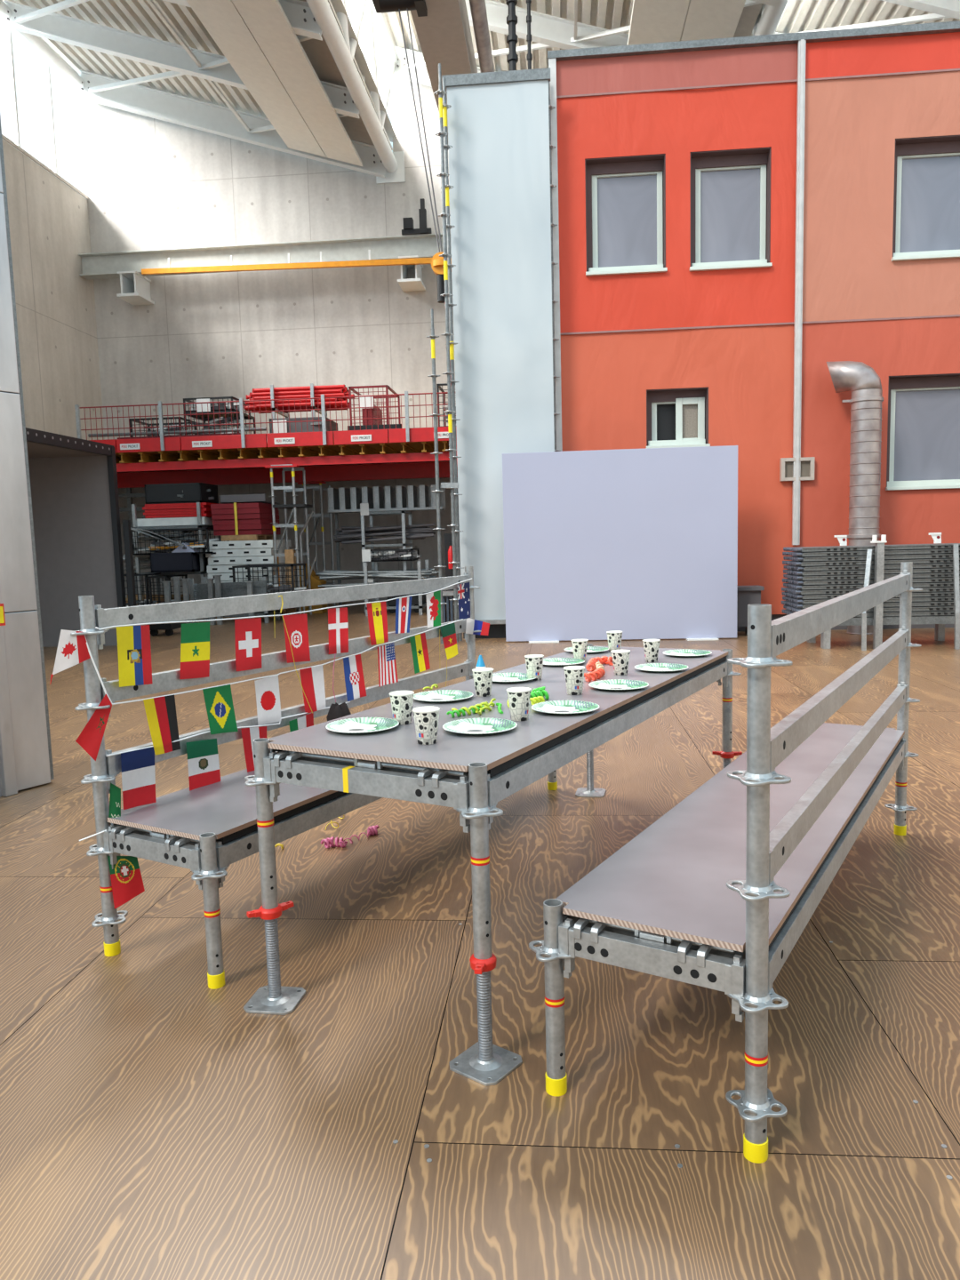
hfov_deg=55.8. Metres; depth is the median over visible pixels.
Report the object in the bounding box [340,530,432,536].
pipe
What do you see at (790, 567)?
deck
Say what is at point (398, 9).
rope
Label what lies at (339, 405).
prop
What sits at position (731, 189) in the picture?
building window
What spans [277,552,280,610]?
strut
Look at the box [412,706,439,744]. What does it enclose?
paper cup
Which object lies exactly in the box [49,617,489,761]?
bunting
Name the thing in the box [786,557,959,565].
deck
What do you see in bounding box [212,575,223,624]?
post
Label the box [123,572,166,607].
crate
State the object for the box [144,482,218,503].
crate
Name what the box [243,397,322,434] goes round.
guard
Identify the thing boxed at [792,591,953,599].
deck
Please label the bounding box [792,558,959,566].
deck
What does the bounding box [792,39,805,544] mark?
downspout
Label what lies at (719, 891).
bench
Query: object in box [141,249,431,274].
rail
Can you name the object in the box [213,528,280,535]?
panel
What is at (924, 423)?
building window
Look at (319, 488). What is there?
scaffold tower
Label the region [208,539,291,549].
panel
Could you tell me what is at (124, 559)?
pipe
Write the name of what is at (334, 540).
pipe
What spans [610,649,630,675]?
paper cup
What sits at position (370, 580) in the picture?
paper label
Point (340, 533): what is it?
pipe
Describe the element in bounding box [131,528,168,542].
channel
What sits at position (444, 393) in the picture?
guard
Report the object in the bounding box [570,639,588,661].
paper cup
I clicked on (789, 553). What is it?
deck
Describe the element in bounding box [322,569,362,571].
pipe
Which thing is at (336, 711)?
cloth bundle
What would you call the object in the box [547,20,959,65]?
coping
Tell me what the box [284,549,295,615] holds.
cardboard sheet
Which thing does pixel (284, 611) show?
wooden pallet
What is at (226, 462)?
deck
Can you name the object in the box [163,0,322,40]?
rafter
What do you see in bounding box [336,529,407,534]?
pipe
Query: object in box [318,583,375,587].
pipe
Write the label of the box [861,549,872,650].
bar
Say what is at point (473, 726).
paper plate
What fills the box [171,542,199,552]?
plastic cover
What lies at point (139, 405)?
guard
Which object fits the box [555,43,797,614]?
wall
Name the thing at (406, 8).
rope
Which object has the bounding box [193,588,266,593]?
bar
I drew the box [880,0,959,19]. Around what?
rafter
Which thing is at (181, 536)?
pipe
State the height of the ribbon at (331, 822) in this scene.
0.055 m
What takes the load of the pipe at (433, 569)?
on the rack at (420, 605)
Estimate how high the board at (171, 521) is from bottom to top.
0.150 m
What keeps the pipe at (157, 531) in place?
in the crate at (205, 542)
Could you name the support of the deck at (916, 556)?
on the deck at (925, 560)
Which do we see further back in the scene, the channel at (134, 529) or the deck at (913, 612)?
the channel at (134, 529)
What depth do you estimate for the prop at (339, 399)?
17.16 m
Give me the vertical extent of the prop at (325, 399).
0.072 m
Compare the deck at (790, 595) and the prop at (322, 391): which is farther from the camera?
the prop at (322, 391)
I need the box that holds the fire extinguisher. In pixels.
[444,533,457,614]
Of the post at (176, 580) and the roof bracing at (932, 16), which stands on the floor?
the post at (176, 580)
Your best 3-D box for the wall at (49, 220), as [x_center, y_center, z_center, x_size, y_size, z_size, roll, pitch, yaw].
[-9.815,-4.679,13.837,0.330,9.560,15.800,-1,6,5]
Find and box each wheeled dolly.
[149,620,186,636]
[387,592,425,613]
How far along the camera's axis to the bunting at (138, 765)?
3.21 m
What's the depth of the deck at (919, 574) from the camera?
10.61 m
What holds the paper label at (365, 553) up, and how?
attached to the crate at (392, 555)
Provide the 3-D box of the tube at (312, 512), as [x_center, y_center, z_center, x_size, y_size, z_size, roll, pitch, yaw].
[-3.364,-1.506,17.790,0.308,2.037,0.040,-1,6,5]
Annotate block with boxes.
[431,251,457,464]
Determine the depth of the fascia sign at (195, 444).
16.88 m
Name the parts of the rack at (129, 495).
rack arm, rack arm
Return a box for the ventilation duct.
[826,360,883,634]
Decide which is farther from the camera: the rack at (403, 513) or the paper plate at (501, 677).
the rack at (403, 513)
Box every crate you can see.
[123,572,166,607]
[129,416,197,437]
[131,528,229,555]
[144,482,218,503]
[148,574,187,604]
[183,396,250,418]
[183,410,255,434]
[232,563,306,608]
[269,416,337,440]
[363,546,421,562]
[436,383,455,426]
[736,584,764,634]
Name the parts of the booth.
frame, frame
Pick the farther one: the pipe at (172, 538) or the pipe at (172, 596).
the pipe at (172, 596)
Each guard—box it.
[79,404,159,440]
[161,400,239,439]
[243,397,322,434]
[324,393,405,431]
[408,392,455,428]
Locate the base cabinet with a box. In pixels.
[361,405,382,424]
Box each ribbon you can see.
[274,843,284,848]
[278,595,283,612]
[281,615,312,713]
[320,824,379,848]
[324,815,344,830]
[332,653,335,702]
[422,684,438,690]
[446,698,495,717]
[496,699,509,713]
[529,686,549,705]
[584,656,613,681]
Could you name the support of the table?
on the floor
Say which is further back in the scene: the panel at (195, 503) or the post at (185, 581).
the panel at (195, 503)
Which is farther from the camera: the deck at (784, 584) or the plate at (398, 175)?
the plate at (398, 175)
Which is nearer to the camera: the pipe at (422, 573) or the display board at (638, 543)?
the display board at (638, 543)
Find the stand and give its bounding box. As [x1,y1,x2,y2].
[442,591,457,622]
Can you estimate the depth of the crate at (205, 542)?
17.20 m
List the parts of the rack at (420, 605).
post, post, shelf frame, post, post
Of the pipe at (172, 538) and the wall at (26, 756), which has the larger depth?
the pipe at (172, 538)
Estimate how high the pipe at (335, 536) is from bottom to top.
0.053 m
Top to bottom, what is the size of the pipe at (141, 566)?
0.109 m
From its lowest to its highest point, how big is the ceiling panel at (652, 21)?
0.323 m
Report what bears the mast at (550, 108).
on the floor
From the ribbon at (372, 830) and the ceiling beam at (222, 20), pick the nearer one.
the ribbon at (372, 830)
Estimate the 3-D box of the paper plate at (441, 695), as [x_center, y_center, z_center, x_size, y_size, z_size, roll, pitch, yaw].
[-0.139,0.210,3.362,0.229,0.015,0.229,-2,6,-1]
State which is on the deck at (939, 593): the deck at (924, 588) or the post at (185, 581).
the deck at (924, 588)
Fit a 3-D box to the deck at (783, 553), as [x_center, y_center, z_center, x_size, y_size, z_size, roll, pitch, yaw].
[4.795,-1.086,11.146,2.060,0.047,0.248,-1,6,5]
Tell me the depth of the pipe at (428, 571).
17.48 m
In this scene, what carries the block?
hanging from the rope at (398, 9)
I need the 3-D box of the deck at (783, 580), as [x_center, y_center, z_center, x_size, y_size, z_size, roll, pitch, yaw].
[4.802,-0.756,11.182,2.060,0.047,0.248,-1,6,5]
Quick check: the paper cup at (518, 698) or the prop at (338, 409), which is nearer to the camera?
the paper cup at (518, 698)
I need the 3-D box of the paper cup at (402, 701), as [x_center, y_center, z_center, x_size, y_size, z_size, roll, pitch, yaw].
[-0.251,0.219,2.926,0.081,0.100,0.081,2,7,28]
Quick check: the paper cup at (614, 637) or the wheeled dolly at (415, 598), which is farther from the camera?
the wheeled dolly at (415, 598)
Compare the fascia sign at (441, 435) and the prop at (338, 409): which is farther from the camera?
the prop at (338, 409)
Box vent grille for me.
[779,456,814,480]
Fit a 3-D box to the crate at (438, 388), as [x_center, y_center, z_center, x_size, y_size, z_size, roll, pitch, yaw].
[-0.435,-4.308,17.317,0.630,1.000,1.014,-1,6,5]
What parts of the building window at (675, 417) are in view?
sill, frame, pane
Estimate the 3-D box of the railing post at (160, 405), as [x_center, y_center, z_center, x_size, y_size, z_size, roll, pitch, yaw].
[-5.932,-3.983,16.894,0.060,0.901,0.050,-1,6,5]
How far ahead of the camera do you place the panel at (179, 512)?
17.39 m
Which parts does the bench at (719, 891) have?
leg, tall post, guard rail, guard rail, guard rail, tall post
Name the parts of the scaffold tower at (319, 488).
post, head plate, post, post, post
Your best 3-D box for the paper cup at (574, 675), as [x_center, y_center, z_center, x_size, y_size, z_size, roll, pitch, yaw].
[0.353,0.151,3.386,0.081,0.100,0.081,-6,8,-33]
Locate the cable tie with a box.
[79,829,106,841]
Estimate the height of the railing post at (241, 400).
0.901 m
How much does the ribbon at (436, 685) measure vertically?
0.021 m
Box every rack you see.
[118,488,160,594]
[131,502,223,619]
[189,575,279,623]
[270,383,327,418]
[360,510,415,612]
[363,560,429,615]
[786,534,954,648]
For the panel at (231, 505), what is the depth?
17.19 m
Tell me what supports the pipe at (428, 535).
on the rack at (403, 513)
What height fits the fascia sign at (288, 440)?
0.110 m
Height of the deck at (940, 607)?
0.047 m
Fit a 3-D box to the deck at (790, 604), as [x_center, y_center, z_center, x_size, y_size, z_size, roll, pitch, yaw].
[4.802,-0.452,10.964,2.060,0.047,0.248,-1,6,5]
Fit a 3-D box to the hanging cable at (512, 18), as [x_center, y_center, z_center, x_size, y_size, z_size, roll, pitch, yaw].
[0.442,-8.539,12.526,0.145,1.470,0.141,-4,7,-17]
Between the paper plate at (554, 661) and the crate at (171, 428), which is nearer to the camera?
the paper plate at (554, 661)
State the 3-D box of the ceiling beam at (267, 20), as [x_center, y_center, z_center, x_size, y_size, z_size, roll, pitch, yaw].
[-3.382,-10.108,15.526,0.800,0.308,9.250,-1,6,5]
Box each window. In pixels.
[1,0,87,199]
[328,0,386,87]
[584,153,667,276]
[645,387,710,448]
[689,147,772,271]
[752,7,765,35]
[885,373,959,490]
[891,135,959,261]
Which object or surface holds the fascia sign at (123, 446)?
attached to the deck at (226, 462)
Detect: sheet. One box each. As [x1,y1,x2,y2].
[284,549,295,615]
[441,67,554,638]
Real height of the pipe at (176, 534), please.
0.077 m
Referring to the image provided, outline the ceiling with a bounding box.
[3,0,959,150]
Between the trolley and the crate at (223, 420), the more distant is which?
the crate at (223, 420)
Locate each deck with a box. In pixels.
[89,426,457,488]
[781,592,790,595]
[781,600,790,605]
[782,551,796,555]
[782,578,792,582]
[783,543,949,551]
[783,583,793,586]
[785,606,796,610]
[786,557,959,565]
[786,562,935,569]
[786,567,945,574]
[787,575,799,578]
[787,592,793,597]
[787,597,797,601]
[787,601,797,606]
[788,547,959,555]
[788,552,951,560]
[788,579,801,583]
[789,543,959,551]
[792,532,959,551]
[792,548,959,556]
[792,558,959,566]
[792,567,959,575]
[792,571,959,580]
[792,581,959,589]
[792,586,959,594]
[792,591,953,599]
[792,600,954,608]
[792,605,954,612]
[793,552,959,560]
[793,562,959,570]
[793,576,959,584]
[793,595,953,603]
[855,610,954,616]
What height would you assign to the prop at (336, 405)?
0.072 m
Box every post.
[74,404,81,439]
[157,400,165,450]
[161,581,171,602]
[171,576,181,601]
[180,578,191,623]
[205,578,215,624]
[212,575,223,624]
[239,398,246,447]
[245,581,255,618]
[320,394,327,445]
[334,512,342,607]
[404,391,409,441]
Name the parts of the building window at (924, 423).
sill, pane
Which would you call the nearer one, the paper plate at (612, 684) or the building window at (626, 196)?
the paper plate at (612, 684)
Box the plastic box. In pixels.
[149,552,207,572]
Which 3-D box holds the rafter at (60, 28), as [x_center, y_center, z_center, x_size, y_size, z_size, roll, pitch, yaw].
[-5.831,-11.328,17.676,7.153,2.552,0.230,-1,6,5]
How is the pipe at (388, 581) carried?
on the rack at (420, 605)
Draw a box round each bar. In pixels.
[193,580,267,586]
[193,582,267,588]
[193,584,267,590]
[193,586,267,591]
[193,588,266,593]
[193,590,267,596]
[193,592,266,598]
[193,595,241,599]
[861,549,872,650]
[952,544,959,649]
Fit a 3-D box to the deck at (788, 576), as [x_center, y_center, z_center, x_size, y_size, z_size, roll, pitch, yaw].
[4.785,-0.783,10.928,2.060,0.047,0.248,-1,6,5]
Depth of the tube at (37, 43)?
19.29 m
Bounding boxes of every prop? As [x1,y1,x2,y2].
[243,405,335,409]
[245,398,337,405]
[245,405,336,410]
[249,388,343,396]
[252,384,345,392]
[252,392,345,399]
[252,397,344,405]
[255,400,347,408]
[258,408,347,413]
[261,403,349,411]
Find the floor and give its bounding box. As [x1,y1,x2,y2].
[0,600,959,1279]
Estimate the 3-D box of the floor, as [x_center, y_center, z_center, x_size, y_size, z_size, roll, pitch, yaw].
[0.944,0.208,10.819,36.000,0.062,37.536,-1,6,5]
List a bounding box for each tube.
[0,0,84,87]
[88,427,266,437]
[299,511,313,613]
[303,555,317,613]
[306,0,397,172]
[372,2,399,64]
[753,0,788,35]
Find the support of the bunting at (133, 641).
attached to the bench at (204, 830)
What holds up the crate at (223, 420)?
on the deck at (226, 462)
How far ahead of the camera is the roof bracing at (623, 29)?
16.87 m
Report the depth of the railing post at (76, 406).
17.00 m
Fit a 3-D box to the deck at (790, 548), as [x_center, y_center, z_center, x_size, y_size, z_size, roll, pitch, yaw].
[4.790,-1.113,10.890,2.060,0.047,0.248,-1,6,5]
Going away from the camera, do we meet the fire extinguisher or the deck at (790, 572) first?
the deck at (790, 572)
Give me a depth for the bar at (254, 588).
16.26 m
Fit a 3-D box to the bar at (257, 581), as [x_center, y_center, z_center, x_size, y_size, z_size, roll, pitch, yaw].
[-4.476,-1.010,16.274,1.332,0.087,0.060,-1,6,5]
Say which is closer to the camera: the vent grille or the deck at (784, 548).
the deck at (784, 548)
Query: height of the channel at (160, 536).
0.319 m
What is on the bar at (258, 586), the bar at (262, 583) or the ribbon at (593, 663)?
the bar at (262, 583)
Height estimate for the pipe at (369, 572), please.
0.076 m
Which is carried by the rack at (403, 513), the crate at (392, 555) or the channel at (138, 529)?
the crate at (392, 555)
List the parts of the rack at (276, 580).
post, post, shelf frame, post, post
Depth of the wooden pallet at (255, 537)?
17.25 m
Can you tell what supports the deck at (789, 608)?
on the deck
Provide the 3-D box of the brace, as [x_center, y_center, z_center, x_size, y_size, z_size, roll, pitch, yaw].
[-5.897,-11.086,16.307,6.590,2.004,8.469,-1,6,5]
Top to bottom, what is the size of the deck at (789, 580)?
0.047 m
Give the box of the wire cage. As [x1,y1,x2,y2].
[348,384,400,425]
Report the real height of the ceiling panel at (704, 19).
0.308 m
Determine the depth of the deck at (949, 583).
10.62 m
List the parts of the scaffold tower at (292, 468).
post, head plate, post, post, post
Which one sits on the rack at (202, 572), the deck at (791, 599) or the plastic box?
the plastic box
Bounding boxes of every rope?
[398,8,439,252]
[406,8,442,251]
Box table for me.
[243,643,742,1086]
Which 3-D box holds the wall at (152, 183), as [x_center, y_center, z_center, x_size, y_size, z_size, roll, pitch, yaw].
[1.770,-6.861,20.735,21.690,11.750,0.300,-1,6,5]
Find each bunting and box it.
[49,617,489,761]
[95,578,471,687]
[105,701,350,908]
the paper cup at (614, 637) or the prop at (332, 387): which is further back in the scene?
the prop at (332, 387)
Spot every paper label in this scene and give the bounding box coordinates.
[196,398,210,412]
[272,419,287,432]
[359,394,373,408]
[360,503,368,515]
[361,549,370,561]
[368,577,373,582]
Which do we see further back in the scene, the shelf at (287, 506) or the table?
the shelf at (287, 506)
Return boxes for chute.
[298,563,327,614]
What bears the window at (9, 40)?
in the wall at (49, 220)
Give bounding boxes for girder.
[410,0,494,139]
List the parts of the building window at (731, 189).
pane, frame, sill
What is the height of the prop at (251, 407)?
0.072 m
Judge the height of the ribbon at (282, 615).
0.445 m
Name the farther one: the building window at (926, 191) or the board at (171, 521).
the board at (171, 521)
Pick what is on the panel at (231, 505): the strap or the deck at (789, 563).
the strap
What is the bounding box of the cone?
[476,655,486,668]
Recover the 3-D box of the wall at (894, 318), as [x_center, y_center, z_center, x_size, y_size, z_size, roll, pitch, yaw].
[7.043,-4.135,12.049,5.515,7.494,0.046,-1,6,5]
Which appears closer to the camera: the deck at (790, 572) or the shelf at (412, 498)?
the deck at (790, 572)
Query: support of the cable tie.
attached to the bench at (204, 830)
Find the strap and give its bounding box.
[233,502,238,535]
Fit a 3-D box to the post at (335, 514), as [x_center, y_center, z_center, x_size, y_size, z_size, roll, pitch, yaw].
[-3.010,-1.677,19.286,0.060,2.025,0.060,-1,6,5]
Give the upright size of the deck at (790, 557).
0.047 m
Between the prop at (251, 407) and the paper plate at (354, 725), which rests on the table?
the paper plate at (354, 725)
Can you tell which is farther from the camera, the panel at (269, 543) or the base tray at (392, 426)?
the panel at (269, 543)
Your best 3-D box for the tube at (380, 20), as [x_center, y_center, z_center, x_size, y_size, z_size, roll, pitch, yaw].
[-2.294,-12.274,15.415,0.240,0.240,9.700,-1,6,5]
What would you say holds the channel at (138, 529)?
on the channel at (160, 536)
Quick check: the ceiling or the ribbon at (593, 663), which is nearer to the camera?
the ribbon at (593, 663)
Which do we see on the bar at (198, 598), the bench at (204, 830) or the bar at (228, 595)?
the bar at (228, 595)
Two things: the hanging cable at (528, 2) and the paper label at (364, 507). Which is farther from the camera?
the paper label at (364, 507)
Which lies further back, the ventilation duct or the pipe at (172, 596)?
the pipe at (172, 596)
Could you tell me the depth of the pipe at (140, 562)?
17.62 m
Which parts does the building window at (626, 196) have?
sill, pane, frame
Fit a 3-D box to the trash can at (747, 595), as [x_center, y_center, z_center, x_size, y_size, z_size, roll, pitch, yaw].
[3.565,-0.401,12.403,0.544,0.663,0.350,-1,6,5]
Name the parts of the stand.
frame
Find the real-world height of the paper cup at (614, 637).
0.100 m
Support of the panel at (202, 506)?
on the panel at (204, 508)
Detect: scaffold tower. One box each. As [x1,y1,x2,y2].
[264,464,311,614]
[297,481,335,605]
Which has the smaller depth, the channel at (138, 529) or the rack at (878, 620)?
the rack at (878, 620)
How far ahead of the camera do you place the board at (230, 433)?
17.10 m
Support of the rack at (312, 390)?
on the deck at (226, 462)
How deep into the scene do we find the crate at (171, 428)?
17.28 m
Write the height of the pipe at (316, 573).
0.175 m
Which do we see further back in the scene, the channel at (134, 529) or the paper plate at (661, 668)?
the channel at (134, 529)
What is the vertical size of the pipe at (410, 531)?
0.166 m
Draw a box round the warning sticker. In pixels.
[0,603,5,625]
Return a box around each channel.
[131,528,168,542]
[137,528,175,543]
[145,530,184,546]
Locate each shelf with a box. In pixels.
[272,504,312,508]
[327,484,445,512]
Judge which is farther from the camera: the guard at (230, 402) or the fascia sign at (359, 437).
the guard at (230, 402)
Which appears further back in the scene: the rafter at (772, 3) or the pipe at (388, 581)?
the pipe at (388, 581)
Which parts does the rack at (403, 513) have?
post, post, shelf frame, shelf frame, post, post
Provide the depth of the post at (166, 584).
16.20 m
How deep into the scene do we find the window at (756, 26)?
15.76 m
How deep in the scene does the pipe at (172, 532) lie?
17.60 m
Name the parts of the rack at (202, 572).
post, post, shelf frame, shelf frame, post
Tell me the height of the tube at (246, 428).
0.060 m
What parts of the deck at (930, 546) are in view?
metal bracket, metal bracket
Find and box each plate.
[325,717,399,734]
[376,151,405,183]
[413,689,473,702]
[442,717,517,735]
[492,672,535,682]
[531,700,599,714]
[543,657,584,666]
[564,646,608,653]
[588,679,648,690]
[634,663,687,672]
[663,648,711,656]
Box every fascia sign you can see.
[120,443,139,449]
[192,440,212,447]
[274,437,295,444]
[351,434,371,441]
[437,432,448,438]
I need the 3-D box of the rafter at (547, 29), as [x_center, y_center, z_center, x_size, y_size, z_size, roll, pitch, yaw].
[1.371,-11.452,17.050,7.153,2.552,0.230,-1,6,5]
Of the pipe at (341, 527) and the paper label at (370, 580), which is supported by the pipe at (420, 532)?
the pipe at (341, 527)
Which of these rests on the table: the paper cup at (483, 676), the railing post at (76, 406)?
the paper cup at (483, 676)
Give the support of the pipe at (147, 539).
in the crate at (205, 542)
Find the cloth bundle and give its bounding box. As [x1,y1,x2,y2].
[326,702,351,720]
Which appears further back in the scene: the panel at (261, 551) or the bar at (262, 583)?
the panel at (261, 551)
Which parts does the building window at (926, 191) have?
sill, pane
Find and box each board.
[117,432,240,439]
[136,516,212,527]
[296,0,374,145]
[502,445,737,643]
[733,3,762,37]
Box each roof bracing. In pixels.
[404,0,760,70]
[797,13,951,32]
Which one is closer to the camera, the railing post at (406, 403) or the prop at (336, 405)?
the railing post at (406, 403)
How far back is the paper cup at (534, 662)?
3.72 m
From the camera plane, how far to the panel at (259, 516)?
17.20 m
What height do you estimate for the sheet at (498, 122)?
7.458 m
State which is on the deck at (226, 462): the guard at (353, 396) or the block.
the guard at (353, 396)
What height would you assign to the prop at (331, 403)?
0.072 m
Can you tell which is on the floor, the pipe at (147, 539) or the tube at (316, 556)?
the tube at (316, 556)
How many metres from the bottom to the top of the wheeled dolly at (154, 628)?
0.226 m
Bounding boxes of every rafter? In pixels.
[0,0,359,118]
[74,69,386,178]
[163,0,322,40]
[369,0,628,49]
[393,46,497,87]
[750,0,776,6]
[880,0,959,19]
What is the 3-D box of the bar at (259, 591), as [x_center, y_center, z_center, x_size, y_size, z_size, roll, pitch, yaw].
[-4.481,-0.836,16.295,1.333,0.089,0.060,-1,6,5]
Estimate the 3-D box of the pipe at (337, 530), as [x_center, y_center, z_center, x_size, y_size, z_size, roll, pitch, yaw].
[-1.997,-2.258,18.334,1.868,0.068,0.050,-1,6,5]
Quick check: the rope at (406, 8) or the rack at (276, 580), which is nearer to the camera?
the rope at (406, 8)
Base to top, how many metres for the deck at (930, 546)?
0.182 m
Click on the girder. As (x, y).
(444, 37)
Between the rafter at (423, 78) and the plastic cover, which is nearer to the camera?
the plastic cover
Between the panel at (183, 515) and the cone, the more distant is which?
the panel at (183, 515)
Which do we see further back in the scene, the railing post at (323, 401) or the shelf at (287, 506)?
the shelf at (287, 506)
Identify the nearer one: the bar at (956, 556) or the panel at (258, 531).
the bar at (956, 556)
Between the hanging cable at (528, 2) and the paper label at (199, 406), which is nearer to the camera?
the hanging cable at (528, 2)
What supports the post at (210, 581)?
on the floor
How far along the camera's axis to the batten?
12.35 m
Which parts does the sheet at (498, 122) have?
rail, rail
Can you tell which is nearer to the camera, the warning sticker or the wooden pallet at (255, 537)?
the warning sticker
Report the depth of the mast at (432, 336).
12.02 m
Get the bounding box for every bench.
[70,566,557,989]
[528,561,922,1163]
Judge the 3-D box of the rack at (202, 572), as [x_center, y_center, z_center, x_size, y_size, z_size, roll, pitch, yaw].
[-5.921,-1.556,17.951,1.339,2.238,1.100,-1,6,5]
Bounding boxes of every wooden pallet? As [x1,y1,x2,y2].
[216,608,287,619]
[221,534,273,540]
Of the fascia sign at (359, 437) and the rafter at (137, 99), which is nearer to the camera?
the fascia sign at (359, 437)
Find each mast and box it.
[426,308,447,643]
[433,63,459,642]
[438,77,463,640]
[548,81,560,451]
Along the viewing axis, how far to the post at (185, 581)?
16.17 m
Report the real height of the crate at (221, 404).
0.271 m
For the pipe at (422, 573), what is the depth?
17.37 m
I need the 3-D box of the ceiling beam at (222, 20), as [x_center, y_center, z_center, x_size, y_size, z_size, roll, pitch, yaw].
[-4.230,-10.343,15.571,0.850,0.323,9.250,-1,6,5]
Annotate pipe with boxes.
[122,558,149,560]
[123,564,150,570]
[125,593,190,602]
[132,530,182,535]
[132,533,181,538]
[133,555,150,557]
[133,560,150,564]
[142,536,191,541]
[144,532,194,540]
[149,544,203,550]
[157,530,191,532]
[168,536,196,540]
[315,572,427,579]
[318,569,427,574]
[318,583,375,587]
[319,569,431,579]
[320,572,431,576]
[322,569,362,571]
[326,571,437,580]
[333,532,425,537]
[333,537,423,541]
[335,527,427,531]
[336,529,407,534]
[336,529,425,539]
[338,530,430,533]
[338,532,428,535]
[339,581,393,583]
[340,526,432,530]
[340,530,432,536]
[341,533,433,543]
[342,523,434,533]
[342,534,434,543]
[381,576,431,579]
[384,568,434,570]
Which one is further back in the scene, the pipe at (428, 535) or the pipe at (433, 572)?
the pipe at (428, 535)
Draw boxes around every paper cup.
[389,690,414,724]
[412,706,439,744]
[472,667,493,696]
[506,687,531,720]
[524,654,543,680]
[563,665,584,695]
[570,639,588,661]
[606,631,622,651]
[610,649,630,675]
[642,639,660,662]
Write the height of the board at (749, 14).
0.277 m
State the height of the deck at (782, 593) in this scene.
0.047 m
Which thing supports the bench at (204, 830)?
on the floor
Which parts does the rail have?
rail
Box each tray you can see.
[220,493,279,503]
[347,424,401,438]
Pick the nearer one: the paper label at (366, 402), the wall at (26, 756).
the wall at (26, 756)
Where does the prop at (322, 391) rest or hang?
on the prop at (331, 395)
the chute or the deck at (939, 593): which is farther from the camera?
the chute
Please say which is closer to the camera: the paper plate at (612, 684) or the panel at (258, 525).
the paper plate at (612, 684)
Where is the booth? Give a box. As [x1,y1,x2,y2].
[25,427,135,647]
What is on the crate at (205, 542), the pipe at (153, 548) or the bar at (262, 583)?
the pipe at (153, 548)
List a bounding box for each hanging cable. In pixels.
[506,0,518,71]
[526,0,532,69]
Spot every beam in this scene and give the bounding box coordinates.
[78,232,451,305]
[186,0,326,157]
[232,0,362,166]
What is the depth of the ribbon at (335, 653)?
4.08 m
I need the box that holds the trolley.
[372,0,427,16]
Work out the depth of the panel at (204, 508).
17.39 m
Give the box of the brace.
[15,0,347,133]
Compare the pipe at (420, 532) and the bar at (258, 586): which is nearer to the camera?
the bar at (258, 586)
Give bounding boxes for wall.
[0,115,54,796]
[1,134,104,439]
[80,77,460,601]
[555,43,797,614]
[794,32,959,546]
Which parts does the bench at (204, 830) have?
tall post, leg, guard rail, guard rail, guard rail, tall post, leg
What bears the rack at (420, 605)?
on the floor
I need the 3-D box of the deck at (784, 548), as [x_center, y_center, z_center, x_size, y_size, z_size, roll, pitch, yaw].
[4.803,-1.141,11.139,2.060,0.047,0.248,-1,6,5]
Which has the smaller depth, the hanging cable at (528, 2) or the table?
the table
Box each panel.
[142,504,210,510]
[143,511,211,515]
[144,502,218,506]
[144,507,211,512]
[144,513,212,518]
[205,547,289,557]
[206,562,285,573]
[207,569,286,580]
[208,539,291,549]
[208,555,285,565]
[210,503,278,509]
[211,507,279,514]
[211,512,279,519]
[212,518,279,525]
[213,523,280,530]
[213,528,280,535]
[213,577,286,585]
[627,0,689,45]
[680,0,745,40]
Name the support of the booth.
on the floor
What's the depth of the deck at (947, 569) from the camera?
10.60 m
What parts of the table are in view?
leg, plate, leg, plate, plate, leg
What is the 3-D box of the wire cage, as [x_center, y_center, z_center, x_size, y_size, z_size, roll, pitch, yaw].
[-2.009,-4.287,17.510,0.736,1.000,1.300,-1,6,5]
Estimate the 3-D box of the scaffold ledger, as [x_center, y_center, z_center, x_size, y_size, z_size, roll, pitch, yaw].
[-0.404,-2.067,12.122,0.241,0.078,0.040,-1,6,5]
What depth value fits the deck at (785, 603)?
11.27 m
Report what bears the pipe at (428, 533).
on the rack at (403, 513)
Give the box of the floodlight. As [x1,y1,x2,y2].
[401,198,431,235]
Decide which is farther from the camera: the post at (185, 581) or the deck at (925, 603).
the post at (185, 581)
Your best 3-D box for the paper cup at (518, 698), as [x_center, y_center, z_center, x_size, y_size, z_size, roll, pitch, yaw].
[0.127,0.208,2.933,0.081,0.100,0.081,1,7,19]
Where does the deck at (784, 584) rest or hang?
on the deck
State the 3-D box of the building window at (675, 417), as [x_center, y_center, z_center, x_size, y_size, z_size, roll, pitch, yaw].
[2.739,-3.075,12.664,0.868,0.816,0.370,-1,6,5]
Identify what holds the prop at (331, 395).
on the prop at (325, 399)
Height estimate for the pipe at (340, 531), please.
0.117 m
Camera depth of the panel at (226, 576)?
17.33 m
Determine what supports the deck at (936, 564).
on the deck at (947, 569)

